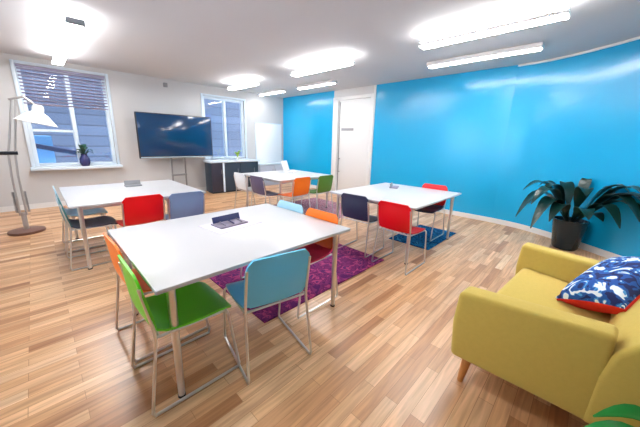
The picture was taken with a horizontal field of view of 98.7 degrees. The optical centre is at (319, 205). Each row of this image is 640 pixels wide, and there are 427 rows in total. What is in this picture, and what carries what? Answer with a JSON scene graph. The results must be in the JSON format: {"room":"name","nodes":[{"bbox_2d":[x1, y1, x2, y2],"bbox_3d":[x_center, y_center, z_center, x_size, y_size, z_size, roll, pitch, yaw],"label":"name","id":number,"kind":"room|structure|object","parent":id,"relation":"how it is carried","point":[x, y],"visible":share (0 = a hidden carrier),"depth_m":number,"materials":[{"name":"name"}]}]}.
{"room":"classroom","nodes":[
{"label":"classroom","id":0,"kind":"room"},
{"bbox_2d":[0,52,282,206],"bbox_3d":[-4.084,-1.653,6.785,0.220,2.810,8.220,14,18,43],"label":"wall","id":1,"kind":"structure","parent":0,"point":[129,92],"depth_m":6.27,"materials":[{"name":"white paint"}]},
{"bbox_2d":[9,59,122,170],"bbox_3d":[-5.030,-1.734,5.570,0.298,1.967,1.450,14,18,43],"label":"window","id":2,"kind":"structure","parent":1,"relation":"in","point":[36,166],"depth_m":5.54,"materials":[{"name":"white"}]},
{"bbox_2d":[15,64,107,109],"bbox_3d":[-5.055,-2.314,5.475,0.045,0.685,1.290,14,18,43],"label":"blind","id":3,"kind":"object","parent":2,"relation":"attached to","point":[18,65],"visible":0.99,"depth_m":5.41,"materials":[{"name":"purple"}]},
{"bbox_2d":[75,144,93,165],"bbox_3d":[-4.901,-1.054,5.747,0.300,0.449,0.311,5,14,13],"label":"plant","id":4,"kind":"object","parent":2,"relation":"on","point":[84,159],"visible":1,"depth_m":5.69,"materials":[{"name":"green plant"}]},
{"bbox_2d":[0,187,205,212],"bbox_3d":[-4.105,-0.299,6.944,0.016,0.100,7.980,14,18,43],"label":"baseboard","id":5,"kind":"structure","parent":1,"relation":"attached to","point":[48,204],"depth_m":5.44,"materials":[{"name":"white"}]},
{"bbox_2d":[200,93,248,159],"bbox_3d":[-2.699,-2.183,7.898,0.298,1.794,1.370,14,18,43],"label":"window","id":6,"kind":"structure","parent":1,"relation":"in","point":[203,96],"depth_m":8.02,"materials":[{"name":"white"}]},
{"bbox_2d":[255,122,281,162],"bbox_3d":[-1.676,-2.027,9.030,0.026,1.300,1.025,14,18,43],"label":"whiteboard","id":7,"kind":"object","parent":1,"relation":"attached to","point":[268,136],"visible":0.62,"depth_m":9.01,"materials":[{"name":"white plastic"}]},
{"bbox_2d":[0,183,607,426],"bbox_3d":[-0.552,0.689,3.578,10.000,0.100,8.020,14,18,43],"label":"floor","id":8,"kind":"structure","parent":0,"point":[382,356],"depth_m":1.97,"materials":[{"name":"brown wood"}]},
{"bbox_2d":[0,96,56,235],"bbox_3d":[-4.247,-0.577,4.028,0.485,1.966,0.760,14,18,43],"label":"floor lamp","id":9,"kind":"object","parent":8,"relation":"on","point":[36,115],"visible":1,"depth_m":3.95,"materials":[{"name":"white metal"}]},
{"bbox_2d":[52,186,114,252],"bbox_3d":[-3.154,0.132,3.678,0.461,0.801,0.515,14,18,43],"label":"chair","id":10,"kind":"object","parent":8,"relation":"on","point":[71,212],"visible":0.59,"depth_m":3.64,"materials":[{"name":"blue plastic"}]},
{"bbox_2d":[56,194,118,270],"bbox_3d":[-2.677,0.252,3.223,0.461,0.801,0.515,14,18,43],"label":"chair","id":11,"kind":"object","parent":8,"relation":"on","point":[101,221],"visible":0.85,"depth_m":3.16,"materials":[{"name":"black plastic"}]},
{"bbox_2d":[59,179,205,269],"bbox_3d":[-2.577,0.142,3.837,1.470,0.740,1.400,14,18,43],"label":"meeting table","id":12,"kind":"object","parent":8,"relation":"on","point":[85,197],"visible":0.71,"depth_m":3.48,"materials":[{"name":"white laminate"}]},
{"bbox_2d":[124,180,141,186],"bbox_3d":[-2.727,-0.323,4.007,0.120,0.079,0.200,14,18,43],"label":"card holder","id":13,"kind":"object","parent":12,"relation":"on","point":[131,183],"visible":1,"depth_m":4.01,"materials":[{"name":"grey plastic"}]},
{"bbox_2d":[124,184,141,186],"bbox_3d":[-2.728,-0.294,4.013,0.120,0.020,0.200,14,18,43],"label":"tray","id":14,"kind":"object","parent":13,"relation":"attached to","point":[126,185],"depth_m":3.97,"materials":[{"name":"grey plastic"}]},
{"bbox_2d":[114,194,165,260],"bbox_3d":[-2.175,0.238,3.341,0.515,0.801,0.461,13,18,41],"label":"chair","id":15,"kind":"object","parent":8,"relation":"on","point":[137,210],"visible":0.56,"depth_m":3.13,"materials":[{"name":"red plastic"}]},
{"bbox_2d":[103,233,207,362],"bbox_3d":[-1.204,0.569,2.037,0.461,0.801,0.515,13,18,41],"label":"chair","id":16,"kind":"object","parent":8,"relation":"on","point":[113,250],"visible":0.38,"depth_m":1.88,"materials":[{"name":"orange plastic"}]},
{"bbox_2d":[117,254,239,417],"bbox_3d":[-0.852,0.661,1.688,0.461,0.801,0.515,14,18,43],"label":"chair","id":17,"kind":"object","parent":8,"relation":"on","point":[197,302],"visible":0.97,"depth_m":1.62,"materials":[{"name":"green plastic"}]},
{"bbox_2d":[170,158,187,185],"bbox_3d":[-3.577,-1.065,6.956,0.500,1.585,0.360,-11,18,-43],"label":"stand","id":18,"kind":"object","parent":8,"relation":"on","point":[185,173],"visible":0.26,"depth_m":7.04,"materials":[{"name":"grey metal"}]},
{"bbox_2d":[134,111,212,158],"bbox_3d":[-3.499,-1.690,6.748,1.700,1.030,0.071,-11,18,-43],"label":"television","id":19,"kind":"object","parent":18,"relation":"attached to","point":[159,135],"visible":1,"depth_m":6.64,"materials":[{"name":"black plastic"}]},
{"bbox_2d":[159,191,204,220],"bbox_3d":[-1.797,0.186,3.606,0.461,0.801,0.515,-11,18,-42],"label":"chair","id":20,"kind":"object","parent":8,"relation":"on","point":[185,204],"visible":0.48,"depth_m":3.38,"materials":[{"name":"blue fabric"}]},
{"bbox_2d":[107,203,349,398],"bbox_3d":[-0.702,0.550,2.310,1.220,0.740,1.480,14,18,43],"label":"meeting table","id":21,"kind":"object","parent":8,"relation":"on","point":[170,255],"visible":0.88,"depth_m":1.91,"materials":[{"name":"white laminate"}]},
{"bbox_2d":[198,216,260,233],"bbox_3d":[-0.757,0.160,2.341,0.300,0.003,0.420,11,16,35],"label":"paper sheet","id":22,"kind":"object","parent":21,"relation":"on","point":[209,226],"visible":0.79,"depth_m":2.26,"materials":[{"name":"white"}]},
{"bbox_2d":[211,212,247,228],"bbox_3d":[-0.768,0.126,2.348,0.175,0.059,0.280,12,17,37],"label":"card holder","id":23,"kind":"object","parent":22,"relation":"on","point":[225,221],"visible":1,"depth_m":2.35,"materials":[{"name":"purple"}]},
{"bbox_2d":[211,218,247,228],"bbox_3d":[-0.769,0.152,2.342,0.160,0.012,0.260,12,17,37],"label":"tray","id":24,"kind":"object","parent":23,"relation":"on","point":[223,223],"depth_m":2.32,"materials":[{"name":"grey"}]},
{"bbox_2d":[203,159,259,193],"bbox_3d":[-2.462,-0.857,7.827,0.440,0.870,1.500,14,18,43],"label":"sideboard","id":25,"kind":"object","parent":8,"relation":"on","point":[219,174],"visible":0.84,"depth_m":7.47,"materials":[{"name":"black wood"}]},
{"bbox_2d":[234,172,266,208],"bbox_3d":[-1.431,-0.282,5.643,0.461,0.801,0.515,14,18,43],"label":"chair","id":26,"kind":"object","parent":8,"relation":"on","point":[240,180],"visible":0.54,"depth_m":5.42,"materials":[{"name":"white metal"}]},
{"bbox_2d":[250,175,283,205],"bbox_3d":[-1.003,-0.175,5.235,0.461,0.801,0.515,13,18,41],"label":"chair","id":27,"kind":"object","parent":8,"relation":"on","point":[257,183],"visible":0.67,"depth_m":5.03,"materials":[{"name":"purple fabric"}]},
{"bbox_2d":[223,248,311,384],"bbox_3d":[-0.376,0.626,1.891,0.461,0.801,0.515,-7,16,-34],"label":"chair","id":28,"kind":"object","parent":8,"relation":"on","point":[273,279],"visible":1,"depth_m":1.66,"materials":[{"name":"blue plastic"}]},
{"bbox_2d":[258,162,285,185],"bbox_3d":[-1.611,-1.040,9.084,0.341,0.698,1.100,14,18,43],"label":"base cabinet","id":29,"kind":"object","parent":8,"relation":"on","point":[262,167],"visible":0.45,"depth_m":8.87,"materials":[{"name":"white"}]},
{"bbox_2d":[242,170,328,207],"bbox_3d":[-0.710,-0.312,5.986,1.350,0.740,1.450,14,18,43],"label":"meeting table","id":30,"kind":"object","parent":8,"relation":"on","point":[280,177],"visible":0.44,"depth_m":5.71,"materials":[{"name":"white laminate"}]},
{"bbox_2d":[281,160,297,172],"bbox_3d":[-0.699,-0.906,6.365,0.311,0.244,0.340,5,14,15],"label":"laptop","id":31,"kind":"object","parent":30,"relation":"on","point":[285,166],"visible":0.98,"depth_m":6.36,"materials":[{"name":"white plastic"}]},
{"bbox_2d":[210,243,383,322],"bbox_3d":[-0.366,0.684,3.375,1.540,0.012,1.800,14,18,43],"label":"patterned rug","id":32,"kind":"object","parent":8,"relation":"on","point":[351,262],"visible":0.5,"depth_m":3.01,"materials":[{"name":"purple carpet"}]},
{"bbox_2d":[240,200,303,278],"bbox_3d":[-0.491,0.391,2.828,0.461,0.801,0.515,14,18,43],"label":"chair","id":33,"kind":"object","parent":32,"relation":"on","point":[291,206],"visible":0.1,"depth_m":2.89,"materials":[{"name":"blue plastic"}]},
{"bbox_2d":[285,208,338,318],"bbox_3d":[-0.158,0.475,2.507,0.461,0.801,0.515,14,18,43],"label":"chair","id":34,"kind":"object","parent":32,"relation":"on","point":[317,253],"visible":0.29,"depth_m":2.52,"materials":[{"name":"orange plastic"}]},
{"bbox_2d":[274,198,343,217],"bbox_3d":[-0.118,0.073,6.008,1.700,0.012,1.700,14,18,43],"label":"patterned rug","id":35,"kind":"object","parent":8,"relation":"on","point":[321,203],"visible":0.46,"depth_m":6.34,"materials":[{"name":"purple carpet"}]},
{"bbox_2d":[277,177,310,207],"bbox_3d":[-0.493,-0.154,5.150,0.515,0.801,0.461,13,18,41],"label":"chair","id":36,"kind":"object","parent":35,"relation":"on","point":[301,186],"visible":0.73,"depth_m":4.95,"materials":[{"name":"orange plastic"}]},
{"bbox_2d":[301,175,333,213],"bbox_3d":[-0.058,-0.230,5.527,0.515,0.801,0.461,14,18,43],"label":"chair","id":37,"kind":"object","parent":35,"relation":"on","point":[324,184],"visible":0.74,"depth_m":5.33,"materials":[{"name":"green plastic"}]},
{"bbox_2d":[338,193,383,257],"bbox_3d":[0.579,0.215,3.754,0.461,0.801,0.515,12,17,39],"label":"chair","id":38,"kind":"object","parent":8,"relation":"on","point":[353,206],"visible":0.87,"depth_m":3.54,"materials":[{"name":"purple plastic"}]},
{"bbox_2d":[330,183,461,264],"bbox_3d":[1.136,0.165,4.166,1.320,0.740,1.520,14,18,43],"label":"meeting table","id":39,"kind":"object","parent":8,"relation":"on","point":[416,198],"visible":0.76,"depth_m":3.96,"materials":[{"name":"white laminate"}]},
{"bbox_2d":[389,183,398,188],"bbox_3d":[1.221,-0.329,4.508,0.130,0.069,0.220,7,14,21],"label":"card holder","id":40,"kind":"object","parent":39,"relation":"on","point":[391,184],"visible":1,"depth_m":4.46,"materials":[{"name":"grey plastic"}]},
{"bbox_2d":[371,200,426,275],"bbox_3d":[0.984,0.326,3.327,0.461,0.801,0.515,14,18,43],"label":"chair","id":41,"kind":"object","parent":8,"relation":"on","point":[392,216],"visible":0.99,"depth_m":3.13,"materials":[{"name":"red plastic"}]},
{"bbox_2d":[389,225,455,249],"bbox_3d":[1.676,0.488,4.442,0.630,0.012,1.090,14,18,43],"label":"patterned rug","id":42,"kind":"object","parent":8,"relation":"on","point":[418,240],"visible":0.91,"depth_m":4.31,"materials":[{"name":"blue carpet"}]},
{"bbox_2d":[403,183,447,241],"bbox_3d":[1.697,0.082,4.394,0.461,0.801,0.515,14,18,43],"label":"chair","id":43,"kind":"object","parent":42,"relation":"on","point":[436,207],"visible":0.55,"depth_m":4.38,"materials":[{"name":"red plastic"}]},
{"bbox_2d":[451,242,639,426],"bbox_3d":[1.623,0.664,1.750,1.385,0.899,0.922,-10,17,-39],"label":"sofa","id":44,"kind":"object","parent":8,"relation":"on","point":[584,363],"visible":0.91,"depth_m":1.43,"materials":[{"name":"yellow fabric"}]},
{"bbox_2d":[497,268,610,322],"bbox_3d":[1.560,0.734,1.839,1.070,0.174,0.651,-10,17,-39],"label":"seat cushion","id":45,"kind":"object","parent":44,"relation":"on","point":[538,286],"depth_m":1.98,"materials":[{"name":"yellow fabric"}]},
{"bbox_2d":[556,256,639,313],"bbox_3d":[1.900,0.493,1.760,0.623,0.368,0.340,-4,14,-21],"label":"throw cushion","id":46,"kind":"object","parent":44,"relation":"on","point":[612,285],"visible":0.96,"depth_m":1.68,"materials":[{"name":"blue fabric"}]},
{"bbox_2d":[515,178,639,250],"bbox_3d":[3.424,0.193,3.669,0.979,1.031,1.373,0,13,-7],"label":"potted plant","id":47,"kind":"object","parent":8,"relation":"on","point":[568,232],"visible":1,"depth_m":3.80,"materials":[{"name":"green plant"}]},
{"bbox_2d":[584,403,639,426],"bbox_3d":[1.367,1.062,1.016,0.732,0.443,0.432,14,18,43],"label":"leafy houseplant","id":48,"kind":"object","parent":8,"relation":"on","point":[631,411],"visible":1,"depth_m":1.11,"materials":[{"name":"green plant"}]},
{"bbox_2d":[283,91,333,185],"bbox_3d":[-0.398,-2.007,8.718,2.280,2.810,0.150,14,18,43],"label":"wall","id":49,"kind":"structure","parent":0,"point":[307,119],"depth_m":8.52,"materials":[{"name":"blue paint"}]},
{"bbox_2d":[0,0,639,97],"bbox_3d":[-0.476,-2.144,2.914,10.000,0.100,8.020,14,18,43],"label":"ceiling","id":50,"kind":"structure","parent":0,"point":[224,44],"depth_m":3.62,"materials":[{"name":"white paint"}]},
{"bbox_2d":[51,45,69,64],"bbox_3d":[-4.228,-2.473,4.453,1.250,0.156,0.160,14,18,43],"label":"ceiling light","id":51,"kind":"object","parent":50,"relation":"hanging from","point":[59,56],"visible":0.77,"depth_m":4.38,"materials":[{"name":"white plastic"}]},
{"bbox_2d":[57,11,84,51],"bbox_3d":[-3.210,-2.217,3.511,1.392,0.173,0.166,14,18,43],"label":"ceiling light","id":52,"kind":"object","parent":50,"relation":"hanging from","point":[72,27],"visible":1,"depth_m":3.34,"materials":[{"name":"white plastic"}]},
{"bbox_2d":[59,23,82,49],"bbox_3d":[-3.211,-2.155,3.526,1.350,0.012,0.145,14,18,43],"label":"diffuser","id":53,"kind":"object","parent":52,"relation":"attached to","point":[70,32],"depth_m":3.43,"materials":[{"name":"white plastic"}]},
{"bbox_2d":[227,81,258,89],"bbox_3d":[-1.859,-2.905,6.567,1.200,0.156,0.160,14,18,43],"label":"ceiling light","id":54,"kind":"object","parent":50,"relation":"hanging from","point":[253,83],"visible":1,"depth_m":6.46,"materials":[{"name":"white plastic"}]},
{"bbox_2d":[228,84,258,89],"bbox_3d":[-1.860,-2.836,6.583,1.180,0.012,0.145,14,18,43],"label":"diffuser","id":55,"kind":"object","parent":54,"relation":"attached to","point":[240,86],"depth_m":6.56,"materials":[{"name":"white plastic"}]},
{"bbox_2d":[258,89,285,95],"bbox_3d":[-1.391,-3.242,7.890,1.150,0.078,0.170,14,18,43],"label":"ceiling light","id":56,"kind":"object","parent":50,"relation":"attached to","point":[276,91],"visible":1,"depth_m":7.78,"materials":[{"name":"white plastic"}]},
{"bbox_2d":[260,91,283,95],"bbox_3d":[-1.391,-3.214,7.896,1.110,0.020,0.085,14,18,43],"label":"diffuser","id":57,"kind":"object","parent":56,"relation":"attached to","point":[266,92],"depth_m":7.85,"materials":[{"name":"white plastic"}]},
{"bbox_2d":[296,79,336,89],"bbox_3d":[-0.109,-2.921,6.668,1.250,0.078,0.170,14,18,43],"label":"ceiling light","id":58,"kind":"object","parent":50,"relation":"attached to","point":[327,82],"visible":1,"depth_m":6.55,"materials":[{"name":"white plastic"}]},
{"bbox_2d":[298,83,334,89],"bbox_3d":[-0.110,-2.893,6.674,1.210,0.020,0.085,14,18,43],"label":"diffuser","id":59,"kind":"object","parent":58,"relation":"attached to","point":[311,85],"depth_m":6.64,"materials":[{"name":"white plastic"}]},
{"bbox_2d":[291,55,353,76],"bbox_3d":[-0.007,-2.442,4.802,1.400,0.156,0.160,14,18,43],"label":"ceiling light","id":60,"kind":"object","parent":50,"relation":"hanging from","point":[344,62],"visible":1,"depth_m":4.68,"materials":[{"name":"white plastic"}]},
{"bbox_2d":[292,62,352,76],"bbox_3d":[-0.009,-2.372,4.818,1.380,0.012,0.145,14,18,43],"label":"diffuser","id":61,"kind":"object","parent":60,"relation":"attached to","point":[338,64],"depth_m":4.73,"materials":[{"name":"white plastic"}]},
{"bbox_2d":[426,42,544,67],"bbox_3d":[2.445,-2.282,4.234,1.580,0.078,0.170,14,18,43],"label":"ceiling light","id":62,"kind":"object","parent":50,"relation":"attached to","point":[539,46],"visible":1,"depth_m":4.08,"materials":[{"name":"white plastic"}]},
{"bbox_2d":[419,2,570,49],"bbox_3d":[1.827,-1.983,3.054,1.450,0.156,0.160,14,18,43],"label":"ceiling light","id":63,"kind":"object","parent":50,"relation":"hanging from","point":[562,14],"visible":1,"depth_m":2.92,"materials":[{"name":"white plastic"}]},
{"bbox_2d":[334,85,374,97],"bbox_3d":[0.943,-2.963,7.207,1.340,0.190,0.200,14,18,43],"label":"wall","id":64,"kind":"structure","parent":0,"point":[367,89],"depth_m":7.11,"materials":[{"name":"white paint"}]},
{"bbox_2d":[330,93,374,190],"bbox_3d":[0.850,-1.584,7.472,1.340,2.620,0.140,14,18,43],"label":"door","id":65,"kind":"structure","parent":64,"relation":"in","point":[352,115],"depth_m":7.44,"materials":[{"name":"white wood"}]},
{"bbox_2d":[370,65,517,217],"bbox_3d":[2.394,-1.308,6.056,2.880,2.810,0.150,14,18,43],"label":"wall","id":66,"kind":"structure","parent":0,"point":[450,131],"depth_m":5.67,"materials":[{"name":"blue paint"}]},
{"bbox_2d":[369,85,376,184],"bbox_3d":[1.312,-1.552,6.971,0.050,2.810,0.020,14,18,43],"label":"trim","id":67,"kind":"structure","parent":66,"relation":"attached to","point":[375,87],"depth_m":6.88,"materials":[{"name":"white"}]},
{"bbox_2d":[492,39,639,256],"bbox_3d":[4.011,-0.576,3.116,0.410,2.810,4.254,-1,14,-12],"label":"wall","id":68,"kind":"structure","parent":0,"point":[575,118],"depth_m":4.04,"materials":[{"name":"blue paint"}]},
{"bbox_2d":[438,209,622,257],"bbox_3d":[3.222,0.463,4.557,1.066,0.090,6.772,-5,15,-25],"label":"baseboard","id":69,"kind":"structure","parent":68,"relation":"attached to","point":[589,248],"depth_m":4.85,"materials":[{"name":"white"}]},
{"bbox_2d":[518,36,639,66],"bbox_3d":[3.971,-1.920,2.755,0.278,0.030,4.172,-1,14,-12],"label":"trim","id":70,"kind":"structure","parent":68,"relation":"attached to","point":[635,38],"depth_m":3.96,"materials":[{"name":"white"}]},
{"label":"outside","id":71,"kind":"structure","parent":0,"visible":0},
{"bbox_2d":[34,135,76,162],"bbox_3d":[-7.410,0.484,6.199,2.100,4.744,3.518,14,18,43],"label":"annex","id":72,"kind":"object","parent":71,"point":[45,148],"visible":0.18,"depth_m":6.14,"materials":[{"name":"blue glass"}]},
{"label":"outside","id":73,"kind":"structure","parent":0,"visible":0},
{"bbox_2d":[20,70,241,162],"bbox_3d":[-7.612,-3.244,10.561,2.060,10.000,16.000,14,18,43],"label":"neighbouring building","id":74,"kind":"structure","parent":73,"point":[92,128],"depth_m":9.18,"materials":[{"name":"blue wood"}]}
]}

